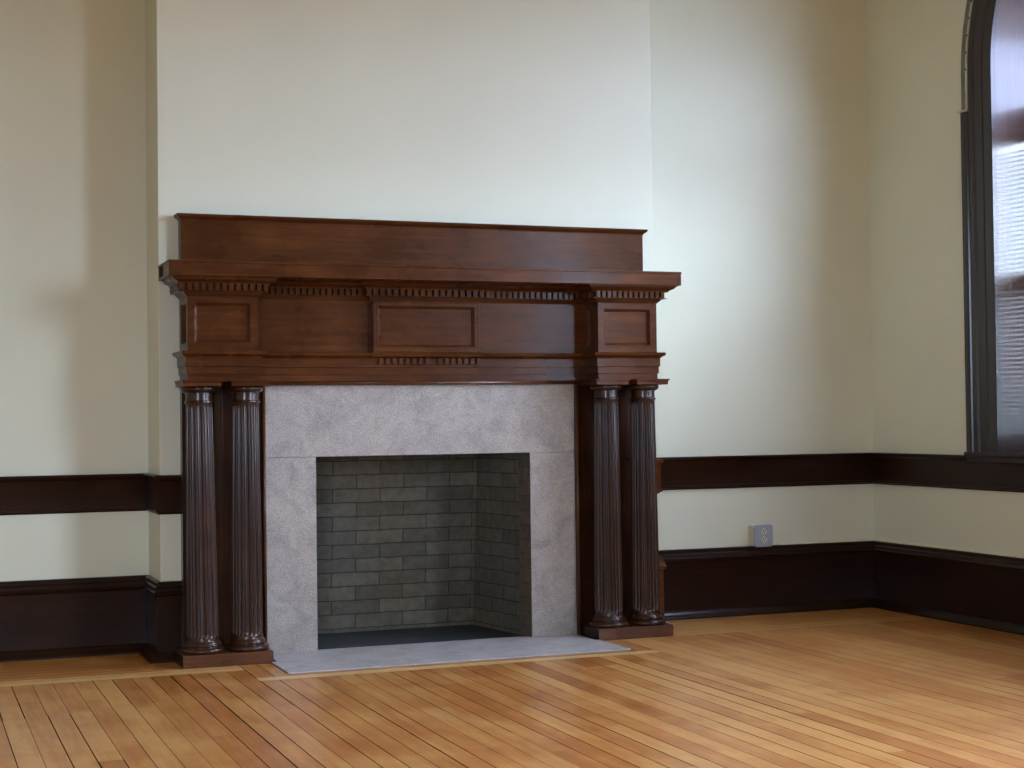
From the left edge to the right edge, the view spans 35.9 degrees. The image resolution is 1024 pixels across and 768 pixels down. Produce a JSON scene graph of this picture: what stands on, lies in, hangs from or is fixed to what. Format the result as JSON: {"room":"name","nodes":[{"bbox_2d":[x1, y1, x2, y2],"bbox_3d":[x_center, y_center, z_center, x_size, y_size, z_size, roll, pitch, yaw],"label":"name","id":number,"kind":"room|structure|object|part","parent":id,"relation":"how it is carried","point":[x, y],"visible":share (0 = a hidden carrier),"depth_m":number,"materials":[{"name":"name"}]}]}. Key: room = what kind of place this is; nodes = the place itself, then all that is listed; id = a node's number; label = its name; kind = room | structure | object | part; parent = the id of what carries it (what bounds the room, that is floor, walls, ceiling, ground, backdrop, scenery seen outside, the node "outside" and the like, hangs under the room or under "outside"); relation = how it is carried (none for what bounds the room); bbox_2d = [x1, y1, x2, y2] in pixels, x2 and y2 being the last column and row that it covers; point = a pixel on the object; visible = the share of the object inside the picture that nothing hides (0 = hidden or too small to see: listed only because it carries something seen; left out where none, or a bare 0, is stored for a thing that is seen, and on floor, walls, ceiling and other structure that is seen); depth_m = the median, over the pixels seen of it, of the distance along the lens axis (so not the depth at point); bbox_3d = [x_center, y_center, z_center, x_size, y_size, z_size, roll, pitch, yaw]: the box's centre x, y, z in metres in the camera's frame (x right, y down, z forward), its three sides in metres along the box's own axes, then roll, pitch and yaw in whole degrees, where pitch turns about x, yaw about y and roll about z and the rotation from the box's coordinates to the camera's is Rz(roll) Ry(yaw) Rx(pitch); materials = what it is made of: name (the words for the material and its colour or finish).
{"room":"living room","nodes":[
{"label":"living room","id":0,"kind":"room"},
{"bbox_2d":[0,0,873,661],"bbox_3d":[-3.078,-0.924,6.443,10.830,4.340,0.337,0,-1,-21],"label":"wall","id":1,"kind":"structure","parent":0,"point":[733,133],"depth_m":7.35,"materials":[{"name":"beige paint"}]},
{"bbox_2d":[0,473,181,514],"bbox_3d":[-4.800,0.495,5.724,7.090,0.169,0.365,0,-1,-21],"label":"trim","id":2,"kind":"structure","parent":1,"relation":"attached to","point":[47,494],"depth_m":6.98,"materials":[{"name":"brown wood"}]},
{"bbox_2d":[0,575,182,663],"bbox_3d":[-4.788,1.040,5.699,7.090,0.343,0.392,0,-1,-21],"label":"baseboard","id":3,"kind":"structure","parent":1,"relation":"attached to","point":[141,614],"depth_m":6.96,"materials":[{"name":"brown wood"}]},
{"bbox_2d":[265,384,576,653],"bbox_3d":[-0.400,0.596,7.233,1.484,1.192,0.046,0,-1,-21],"label":"stone surround","id":4,"kind":"object","parent":1,"relation":"attached to","point":[304,423],"visible":0.91,"depth_m":7.21,"materials":[{"name":"grey stone"}]},
{"bbox_2d":[316,453,527,649],"bbox_3d":[-0.512,0.680,7.545,1.200,1.100,0.620,0,-1,-21],"label":"firebox","id":5,"kind":"object","parent":1,"relation":"in","point":[411,549],"visible":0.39,"depth_m":7.73,"materials":[{"name":"brick"}]},
{"bbox_2d":[748,524,772,546],"bbox_3d":[1.291,0.785,8.189,0.113,0.116,0.073,0,-1,-21],"label":"outlet box","id":6,"kind":"object","parent":1,"relation":"attached to","point":[759,535],"visible":1,"depth_m":8.16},
{"bbox_2d":[761,536,766,542],"bbox_3d":[1.303,0.803,8.157,0.033,0.033,0.004,0,-1,-21],"label":"socket","id":7,"kind":"object","parent":6,"relation":"attached to","point":[763,538],"depth_m":8.15,"materials":[{"name":"beige plastic"}]},
{"bbox_2d":[761,528,766,534],"bbox_3d":[1.303,0.762,8.158,0.033,0.033,0.004,0,-1,-21],"label":"socket","id":8,"kind":"object","parent":6,"relation":"attached to","point":[763,530],"depth_m":8.16,"materials":[{"name":"beige plastic"}]},
{"bbox_2d":[656,453,872,493],"bbox_3d":[1.285,0.451,8.059,1.535,0.167,0.328,0,-1,-21],"label":"trim","id":9,"kind":"structure","parent":1,"relation":"attached to","point":[742,471],"depth_m":8.22,"materials":[{"name":"brown wood"}]},
{"bbox_2d":[659,541,873,628],"bbox_3d":[1.296,1.013,8.034,1.535,0.351,0.355,0,-1,-21],"label":"baseboard","id":10,"kind":"structure","parent":1,"relation":"attached to","point":[698,583],"depth_m":8.21,"materials":[{"name":"brown wood"}]},
{"bbox_2d":[779,538,873,544],"bbox_3d":[1.676,0.835,8.368,0.585,0.011,0.015,0,-1,-21],"label":"trim","id":11,"kind":"structure","parent":1,"relation":"attached to","point":[869,539],"depth_m":8.36,"materials":[{"name":"brown wood"}]},
{"bbox_2d":[0,608,1023,767],"bbox_3d":[-1.206,1.108,1.623,11.230,0.060,10.900,0,-1,-21],"label":"floor","id":12,"kind":"structure","parent":0,"point":[859,687],"depth_m":5.64,"materials":[{"name":"brown wood"}]},
{"bbox_2d":[158,213,681,668],"bbox_3d":[-0.360,0.223,7.125,2.389,1.932,0.296,0,-1,-21],"label":"fireplace mantel","id":13,"kind":"object","parent":12,"relation":"on","point":[264,301],"visible":1,"depth_m":7.13,"materials":[{"name":"brown wood"}]},
{"bbox_3d":[-1.483,-0.478,6.736,0.014,0.054,0.246,0,-1,-21],"label":"shelf frame","id":14,"kind":"part","parent":13,"relation":"part of","materials":[{"name":"brown wood"}]},
{"bbox_3d":[-1.240,-0.260,6.752,0.213,0.144,0.004,0,-1,-21],"label":"sunk panel","id":15,"kind":"part","parent":13,"relation":"part of","materials":[{"name":"brown wood"}]},
{"bbox_3d":[-0.409,-0.727,7.243,2.251,0.026,0.086,0,-1,-21],"label":"cap moulding","id":16,"kind":"part","parent":13,"relation":"part of","materials":[{"name":"brown wood"}]},
{"bbox_3d":[-0.376,-0.387,7.162,2.284,0.022,0.244,0,-1,-21],"label":"bed mould","id":17,"kind":"part","parent":13,"relation":"part of","materials":[{"name":"brown wood"}]},
{"bbox_3d":[-0.374,-0.079,7.158,2.272,0.126,0.238,0,-1,-21],"label":"architrave","id":18,"kind":"part","parent":13,"relation":"part of","materials":[{"name":"brown wood"}]},
{"bbox_3d":[-0.370,-0.442,7.146,2.360,0.030,0.282,0,-1,-21],"label":"crown mould","id":19,"kind":"part","parent":13,"relation":"part of","materials":[{"name":"brown wood"}]},
{"bbox_2d":[158,259,681,273],"bbox_3d":[-0.369,-0.514,7.141,2.389,0.010,0.296,0,-1,-21],"label":"shelf","id":20,"kind":"object","parent":13,"relation":"attached to","point":[220,264],"depth_m":6.92,"materials":[{"name":"brown wood"}]},
{"bbox_3d":[-0.392,-0.262,7.204,0.509,0.234,0.031,0,-1,-21],"label":"tablet frame","id":21,"kind":"part","parent":13,"relation":"part of","materials":[{"name":"brown wood"}]},
{"bbox_3d":[-0.394,-0.259,7.205,0.436,0.162,0.005,0,-1,-21],"label":"sunk panel","id":22,"kind":"part","parent":13,"relation":"part of","materials":[{"name":"brown wood"}]},
{"bbox_3d":[-0.389,-0.134,7.196,0.537,0.024,0.040,0,-1,-21],"label":"tablet mould","id":23,"kind":"part","parent":13,"relation":"part of","materials":[{"name":"brown wood"}]},
{"bbox_3d":[0.536,-0.267,7.439,0.213,0.144,0.004,0,-1,-21],"label":"sunk panel","id":24,"kind":"part","parent":13,"relation":"part of","materials":[{"name":"brown wood"}]},
{"bbox_2d":[272,634,630,673],"bbox_3d":[-0.297,1.182,6.971,1.536,0.006,0.580,0,-1,-21],"label":"hearth slab","id":25,"kind":"object","parent":12,"relation":"on","point":[323,660],"visible":0.91,"depth_m":6.93,"materials":[{"name":"grey stone"}]},
{"bbox_2d":[865,0,1023,615],"bbox_3d":[3.818,-1.070,3.625,0.001,4.340,10.500,0,-1,-21],"label":"wall","id":26,"kind":"structure","parent":0,"point":[913,47],"depth_m":8.09,"materials":[{"name":"beige paint"}]},
{"bbox_2d":[871,453,1023,492],"bbox_3d":[3.822,0.321,3.589,0.028,0.167,10.500,0,-1,-21],"label":"trim","id":27,"kind":"structure","parent":26,"relation":"attached to","point":[904,469],"depth_m":7.87,"materials":[{"name":"brown wood"}]},
{"bbox_2d":[873,541,1023,635],"bbox_3d":[3.816,0.884,3.572,0.055,0.351,10.500,0,-1,-21],"label":"baseboard","id":28,"kind":"structure","parent":26,"relation":"attached to","point":[981,590],"depth_m":7.82,"materials":[{"name":"brown wood"}]},
{"bbox_2d":[874,538,1023,557],"bbox_3d":[3.833,0.703,3.583,0.015,0.011,10.500,0,-1,-21],"label":"trim","id":29,"kind":"structure","parent":26,"relation":"attached to","point":[875,539],"depth_m":7.84,"materials":[{"name":"brown wood"}]},
{"bbox_2d":[960,0,1023,463],"bbox_3d":[2.803,-1.138,6.740,0.444,2.982,2.291,0,-1,-21],"label":"window","id":30,"kind":"structure","parent":26,"relation":"in","point":[992,128],"depth_m":7.55,"materials":[{"name":"brown wood"}]},
{"bbox_2d":[957,0,972,112],"bbox_3d":[2.605,-2.018,6.690,0.041,1.326,2.293,0,-1,-21],"label":"metal band","id":31,"kind":"object","parent":30,"relation":"attached to","point":[964,50],"visible":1,"depth_m":7.71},
{"bbox_3d":[2.821,0.312,6.708,0.444,0.022,2.291,0,-1,-21],"label":"sill","id":32,"kind":"part","parent":30,"relation":"part of","materials":[{"name":"brown wood"}]}
]}

